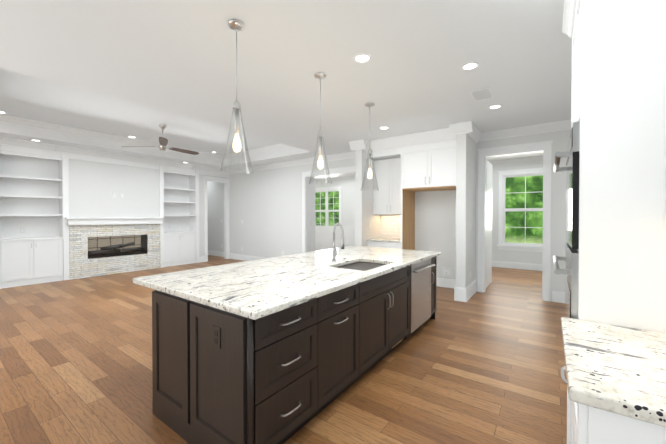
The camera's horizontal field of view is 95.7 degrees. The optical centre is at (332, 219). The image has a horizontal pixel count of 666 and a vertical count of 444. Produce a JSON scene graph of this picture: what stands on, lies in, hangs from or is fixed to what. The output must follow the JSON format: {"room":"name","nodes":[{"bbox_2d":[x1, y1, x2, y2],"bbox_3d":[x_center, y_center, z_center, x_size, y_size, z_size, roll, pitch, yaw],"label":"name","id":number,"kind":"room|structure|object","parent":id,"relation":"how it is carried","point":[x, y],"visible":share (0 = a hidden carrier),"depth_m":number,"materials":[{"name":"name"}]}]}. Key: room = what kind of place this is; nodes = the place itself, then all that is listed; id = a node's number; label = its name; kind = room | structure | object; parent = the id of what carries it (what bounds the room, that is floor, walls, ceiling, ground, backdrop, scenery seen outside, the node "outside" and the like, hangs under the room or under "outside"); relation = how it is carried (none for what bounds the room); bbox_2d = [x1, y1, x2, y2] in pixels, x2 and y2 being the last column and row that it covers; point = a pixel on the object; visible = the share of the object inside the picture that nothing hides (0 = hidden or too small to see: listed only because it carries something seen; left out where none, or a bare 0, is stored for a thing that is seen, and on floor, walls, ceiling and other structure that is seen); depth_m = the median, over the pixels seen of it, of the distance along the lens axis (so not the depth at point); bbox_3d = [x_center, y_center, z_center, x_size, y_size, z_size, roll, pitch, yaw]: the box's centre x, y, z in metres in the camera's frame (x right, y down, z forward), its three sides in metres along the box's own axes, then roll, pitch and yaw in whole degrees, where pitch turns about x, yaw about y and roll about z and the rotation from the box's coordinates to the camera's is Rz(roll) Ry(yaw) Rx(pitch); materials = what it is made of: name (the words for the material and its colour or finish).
{"room":"kitchen","nodes":[
{"label":"kitchen","id":0,"kind":"room"},
{"bbox_2d":[69,159,159,217],"bbox_3d":[-5.454,-0.138,7.537,0.500,2.900,2.000,0,1,36],"label":"wall","id":1,"kind":"structure","parent":0,"point":[94,187],"depth_m":7.26,"materials":[{"name":"white paint"}]},
{"bbox_2d":[0,136,229,288],"bbox_3d":[-5.713,-0.128,6.615,0.155,2.900,8.100,0,1,36],"label":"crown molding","id":2,"kind":"structure","parent":1,"relation":"attached to","point":[66,153],"depth_m":6.93,"materials":[{"name":"white wood"}]},
{"bbox_2d":[113,193,123,197],"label":"outlet","id":3,"kind":"object","parent":1,"relation":"attached to","point":[114,194],"depth_m":7.41,"materials":[{"name":"white plastic"}]},
{"bbox_2d":[0,255,566,443],"bbox_3d":[-2.798,1.353,6.537,15.300,0.060,11.750,0,1,36],"label":"floor","id":4,"kind":"structure","parent":0,"point":[485,367],"depth_m":2.67,"materials":[{"name":"brown wood"}]},
{"bbox_2d":[0,150,62,288],"bbox_3d":[-6.275,-0.012,6.269,0.440,2.676,1.012,0,1,36],"label":"built-in bookshelf","id":5,"kind":"object","parent":4,"relation":"on","point":[31,228],"visible":0.98,"depth_m":6.29,"materials":[{"name":"white wood"}]},
{"bbox_2d":[65,217,164,279],"bbox_3d":[-5.334,0.630,7.460,0.535,1.365,2.040,0,1,36],"label":"fireplace","id":6,"kind":"object","parent":4,"relation":"on","point":[100,246],"visible":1,"depth_m":7.33,"materials":[{"name":"stone"}]},
{"bbox_2d":[164,170,195,266],"bbox_3d":[-4.513,-0.039,8.722,0.440,2.676,1.012,0,1,36],"label":"built-in bookshelf","id":7,"kind":"object","parent":4,"relation":"on","point":[179,224],"visible":0.85,"depth_m":8.82,"materials":[{"name":"white wood"}]},
{"bbox_2d":[148,255,437,443],"bbox_3d":[0.088,0.921,3.075,1.111,0.880,3.140,0,1,36],"label":"kitchen island","id":8,"kind":"object","parent":4,"relation":"on","point":[279,350],"depth_m":1.88,"materials":[{"name":"brown wood"}]},
{"bbox_2d":[132,247,439,318],"bbox_3d":[-0.046,0.467,3.181,1.425,0.054,3.152,0,1,36],"label":"island countertop","id":9,"kind":"structure","parent":8,"relation":"on","point":[260,286],"depth_m":2.30,"materials":[{"name":"white stone"}]},
{"bbox_2d":[328,223,347,262],"bbox_3d":[0.060,0.236,3.101,0.211,0.410,0.157,0,1,36],"label":"faucet","id":10,"kind":"object","parent":9,"relation":"on","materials":[{"name":"silver metal"}]},
{"bbox_2d":[367,240,412,249],"bbox_3d":[1.185,0.885,6.273,0.746,0.880,0.618,0,1,36],"label":"base cabinet","id":11,"kind":"object","parent":4,"relation":"on","point":[405,244],"depth_m":6.01,"materials":[{"name":"white wood"}]},
{"bbox_2d":[373,236,400,243],"bbox_3d":[1.180,0.425,6.262,0.746,0.040,0.633,0,1,36],"label":"countertop","id":12,"kind":"structure","parent":11,"relation":"on","point":[384,239],"depth_m":6.15,"materials":[{"name":"white stone"}]},
{"bbox_2d":[561,368,665,443],"bbox_3d":[1.160,0.944,0.948,0.648,0.880,0.700,0,1,36],"label":"base cabinet","id":13,"kind":"object","parent":4,"relation":"on","point":[584,426],"depth_m":0.82,"materials":[{"name":"white wood"}]},
{"bbox_2d":[561,316,665,431],"bbox_3d":[1.141,0.485,0.938,0.673,0.040,0.730,0,1,36],"label":"countertop","id":14,"kind":"structure","parent":13,"relation":"on","point":[614,370],"depth_m":0.93,"materials":[{"name":"white stone"}]},
{"bbox_2d":[565,0,665,331],"bbox_3d":[1.605,0.053,1.523,0.608,2.650,0.770,0,1,36],"label":"tall cabinet","id":15,"kind":"object","parent":4,"relation":"on","point":[613,323],"depth_m":1.31,"materials":[{"name":"white wood"}]},
{"bbox_2d":[0,0,571,169],"bbox_3d":[-2.798,-1.757,6.503,15.300,0.360,11.750,0,1,36],"label":"ceiling","id":16,"kind":"structure","parent":0,"point":[143,70],"depth_m":3.12,"materials":[{"name":"white paint"}]},
{"bbox_2d":[153,125,198,154],"bbox_3d":[-3.265,-1.619,6.098,1.404,0.503,1.298,0,1,36],"label":"fan","id":17,"kind":"object","parent":16,"relation":"hanging from","point":[163,143],"visible":1,"depth_m":5.98,"materials":[{"name":"silver metal"}]},
{"bbox_2d":[220,19,252,173],"bbox_3d":[-0.754,-0.951,2.365,0.252,1.156,0.252,0,1,36],"label":"pendant light","id":18,"kind":"object","parent":16,"relation":"hanging from","point":[236,25],"visible":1,"depth_m":2.35,"materials":[{"name":"clear glass"}]},
{"bbox_2d":[309,72,331,184],"bbox_3d":[-0.135,-0.961,3.218,0.252,1.156,0.252,0,1,36],"label":"pendant light","id":19,"kind":"object","parent":16,"relation":"hanging from","point":[320,76],"visible":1,"depth_m":3.21,"materials":[{"name":"clear glass"}]},
{"bbox_2d":[353,53,371,63],"bbox_3d":[0.280,-1.532,2.871,0.180,0.007,0.180,0,1,36],"label":"recessed light","id":20,"kind":"object","parent":16,"relation":"in","point":[361,58],"visible":1,"depth_m":2.87,"materials":[{"name":"white plastic"}]},
{"bbox_2d":[361,103,378,190],"bbox_3d":[0.496,-0.970,4.052,0.252,1.156,0.252,0,1,36],"label":"pendant light","id":21,"kind":"object","parent":16,"relation":"hanging from","point":[369,152],"visible":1,"depth_m":4.03,"materials":[{"name":"clear glass"}]},
{"bbox_2d":[379,126,389,129],"bbox_3d":[0.875,-1.557,5.140,0.180,0.007,0.180,0,1,36],"label":"recessed light","id":22,"kind":"object","parent":16,"relation":"in","point":[384,128],"visible":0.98,"depth_m":5.15,"materials":[{"name":"white plastic"}]},
{"bbox_2d":[460,62,479,70],"bbox_3d":[1.373,-1.534,3.021,0.180,0.007,0.180,0,1,36],"label":"recessed light","id":23,"kind":"object","parent":16,"relation":"in","point":[468,66],"visible":0.98,"depth_m":3.02,"materials":[{"name":"white"}]},
{"bbox_2d":[469,87,493,100],"bbox_3d":[1.839,-1.541,3.721,0.220,0.008,0.360,0,1,36],"label":"ceiling vent","id":24,"kind":"object","parent":16,"relation":"in","point":[482,94],"visible":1,"depth_m":3.71,"materials":[{"name":"white metal"}]},
{"bbox_2d":[488,104,502,108],"bbox_3d":[2.228,-1.546,4.143,0.180,0.007,0.180,0,1,36],"label":"recessed light","id":25,"kind":"object","parent":16,"relation":"in","point":[497,106],"visible":1,"depth_m":4.13,"materials":[{"name":"white"}]},
{"bbox_2d":[199,129,570,300],"bbox_3d":[-2.784,-0.127,6.523,15.120,2.900,11.610,0,1,36],"label":"wall","id":26,"kind":"structure","parent":0,"point":[266,206],"depth_m":6.50,"materials":[{"name":"white paint"}]},
{"bbox_2d":[0,114,219,159],"bbox_3d":[-4.723,-1.817,6.994,0.100,0.130,5.000,0,1,36],"label":"crown molding","id":27,"kind":"structure","parent":26,"relation":"attached to","point":[7,119],"depth_m":6.31,"materials":[{"name":"white wood"}]},
{"bbox_2d":[208,250,223,256],"bbox_3d":[-4.740,1.189,11.031,2.900,0.170,0.016,0,1,36],"label":"baseboard","id":28,"kind":"structure","parent":26,"relation":"attached to","point":[214,253],"depth_m":10.55,"materials":[{"name":"white wood"}]},
{"bbox_2d":[204,176,229,261],"bbox_3d":[-3.711,-0.023,9.611,0.152,2.625,0.920,0,1,36],"label":"door frame","id":29,"kind":"structure","parent":26,"relation":"attached to","point":[226,182],"depth_m":9.85,"materials":[{"name":"white wood"}]},
{"bbox_2d":[230,253,265,260],"bbox_3d":[-2.126,1.211,9.030,3.180,0.170,0.016,0,1,36],"label":"baseboard","id":30,"kind":"structure","parent":26,"relation":"attached to","point":[232,256],"depth_m":9.49,"materials":[{"name":"white wood"}]},
{"bbox_2d":[220,144,294,159],"bbox_3d":[-1.941,-1.829,8.011,3.210,0.130,0.100,0,1,36],"label":"crown molding","id":31,"kind":"structure","parent":26,"relation":"attached to","point":[266,149],"depth_m":7.98,"materials":[{"name":"white wood"}]},
{"bbox_2d":[228,150,354,173],"bbox_3d":[-1.209,-1.517,8.289,5.220,0.160,0.100,0,1,36],"label":"crown molding","id":32,"kind":"structure","parent":26,"relation":"attached to","point":[348,155],"depth_m":8.14,"materials":[{"name":"white wood"}]},
{"bbox_2d":[301,166,354,252],"bbox_3d":[0.085,0.023,7.664,1.970,2.575,0.432,0,1,36],"label":"door frame","id":33,"kind":"structure","parent":26,"relation":"attached to","point":[308,211],"depth_m":8.05,"materials":[{"name":"white wood"}]},
{"bbox_2d":[315,186,341,235],"bbox_3d":[-0.263,-0.327,11.726,1.530,1.865,0.175,0,1,36],"label":"window","id":34,"kind":"structure","parent":26,"relation":"in","point":[333,189],"depth_m":11.69,"materials":[{"name":"white wood"}]},
{"bbox_2d":[315,225,354,248],"bbox_3d":[1.025,0.687,10.753,5.580,0.880,0.030,0,1,36],"label":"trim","id":35,"kind":"structure","parent":26,"relation":"attached to","point":[323,241],"depth_m":11.48,"materials":[{"name":"white wood"}]},
{"bbox_2d":[349,142,355,153],"bbox_3d":[0.593,-1.496,6.409,0.100,0.160,0.810,0,1,36],"label":"crown molding","id":36,"kind":"structure","parent":26,"relation":"attached to","point":[352,145],"depth_m":6.11,"materials":[{"name":"white wood"}]},
{"bbox_2d":[356,139,366,149],"bbox_3d":[0.819,-1.495,6.320,0.130,0.160,0.930,0,1,36],"label":"crown molding","id":37,"kind":"structure","parent":26,"relation":"attached to","point":[360,144],"depth_m":5.99,"materials":[{"name":"white wood"}]},
{"bbox_2d":[373,156,412,215],"bbox_3d":[1.263,-0.681,6.366,0.746,1.150,0.348,0,1,36],"label":"upper cabinet","id":38,"kind":"object","parent":26,"relation":"attached to","point":[389,200],"depth_m":6.21,"materials":[{"name":"white wood"}]},
{"bbox_2d":[365,128,455,159],"bbox_3d":[1.605,-1.419,5.927,1.804,0.296,0.648,0,1,36],"label":"crown molding","id":39,"kind":"structure","parent":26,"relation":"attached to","point":[381,149],"depth_m":5.65,"materials":[{"name":"white wood"}]},
{"bbox_2d":[401,144,455,191],"bbox_3d":[1.903,-0.949,5.706,1.056,0.720,0.668,0,1,36],"label":"upper cabinet","id":40,"kind":"object","parent":26,"relation":"attached to","point":[407,167],"depth_m":5.44,"materials":[{"name":"white wood"}]},
{"bbox_2d":[315,156,542,181],"bbox_3d":[2.637,-1.545,9.527,9.600,0.130,0.100,0,1,36],"label":"crown molding","id":41,"kind":"structure","parent":26,"relation":"attached to","point":[538,159],"depth_m":8.06,"materials":[{"name":"white wood"}]},
{"bbox_2d":[436,278,455,287],"bbox_3d":[2.112,1.217,5.983,1.020,0.225,0.016,0,1,36],"label":"baseboard","id":42,"kind":"structure","parent":26,"relation":"attached to","point":[441,282],"depth_m":5.91,"materials":[{"name":"white wood"}]},
{"bbox_2d":[442,267,451,277],"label":"outlet","id":43,"kind":"object","parent":26,"relation":"attached to","point":[446,271],"depth_m":5.89,"materials":[{"name":"white plastic"}]},
{"bbox_2d":[449,123,463,135],"bbox_3d":[2.222,-1.484,5.300,0.120,0.160,0.950,0,1,36],"label":"crown molding","id":44,"kind":"structure","parent":26,"relation":"attached to","point":[454,129],"depth_m":4.92,"materials":[{"name":"white wood"}]},
{"bbox_2d":[453,285,463,300],"bbox_3d":[2.269,1.224,5.327,0.040,0.225,0.840,0,1,36],"label":"baseboard","id":45,"kind":"structure","parent":26,"relation":"attached to","point":[458,291],"depth_m":4.96,"materials":[{"name":"white wood"}]},
{"bbox_2d":[464,279,476,301],"bbox_3d":[2.407,1.225,5.245,0.020,0.225,0.869,0,1,36],"label":"baseboard","id":46,"kind":"structure","parent":26,"relation":"attached to","point":[467,293],"depth_m":5.14,"materials":[{"name":"white wood"}]},
{"bbox_2d":[464,121,483,141],"bbox_3d":[2.377,-1.482,5.114,0.110,0.160,0.830,0,1,36],"label":"crown molding","id":47,"kind":"structure","parent":26,"relation":"attached to","point":[470,129],"depth_m":5.06,"materials":[{"name":"white wood"}]},
{"bbox_2d":[486,160,491,287],"bbox_3d":[3.085,0.088,5.998,0.057,2.458,0.860,0,1,36],"label":"door","id":48,"kind":"structure","parent":26,"relation":"in","point":[488,222],"depth_m":6.00,"materials":[{"name":"white wood"}]},
{"bbox_2d":[477,140,552,300],"bbox_3d":[3.158,0.024,5.301,1.120,2.625,0.182,0,1,36],"label":"door frame","id":49,"kind":"structure","parent":26,"relation":"attached to","point":[545,147],"depth_m":5.15,"materials":[{"name":"white wood"}]},
{"bbox_2d":[492,260,541,270],"bbox_3d":[4.976,1.223,7.928,3.900,0.170,0.016,0,1,36],"label":"baseboard","id":50,"kind":"structure","parent":26,"relation":"attached to","point":[503,264],"depth_m":7.98,"materials":[{"name":"white wood"}]},
{"bbox_2d":[497,168,542,251],"bbox_3d":[5.044,-0.245,7.912,1.280,2.145,0.175,0,1,36],"label":"window","id":51,"kind":"structure","parent":26,"relation":"in","point":[502,243],"depth_m":8.05,"materials":[{"name":"white wood"}]},
{"bbox_2d":[476,120,570,142],"bbox_3d":[3.367,-1.480,5.000,1.830,0.160,0.100,0,1,36],"label":"crown molding","id":52,"kind":"structure","parent":26,"relation":"attached to","point":[566,124],"depth_m":5.05,"materials":[{"name":"white wood"}]},
{"bbox_2d":[552,291,564,302],"bbox_3d":[3.858,1.258,4.729,0.680,0.170,0.016,0,1,36],"label":"baseboard","id":53,"kind":"structure","parent":26,"relation":"attached to","point":[559,297],"depth_m":4.87,"materials":[{"name":"white wood"}]},
{"label":"outside","id":54,"kind":"structure","parent":0,"visible":0},
{"bbox_2d":[315,175,542,243],"bbox_3d":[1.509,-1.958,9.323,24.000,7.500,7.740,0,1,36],"label":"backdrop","id":55,"kind":"structure","parent":54,"point":[514,218],"depth_m":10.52,"materials":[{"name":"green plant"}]}
]}

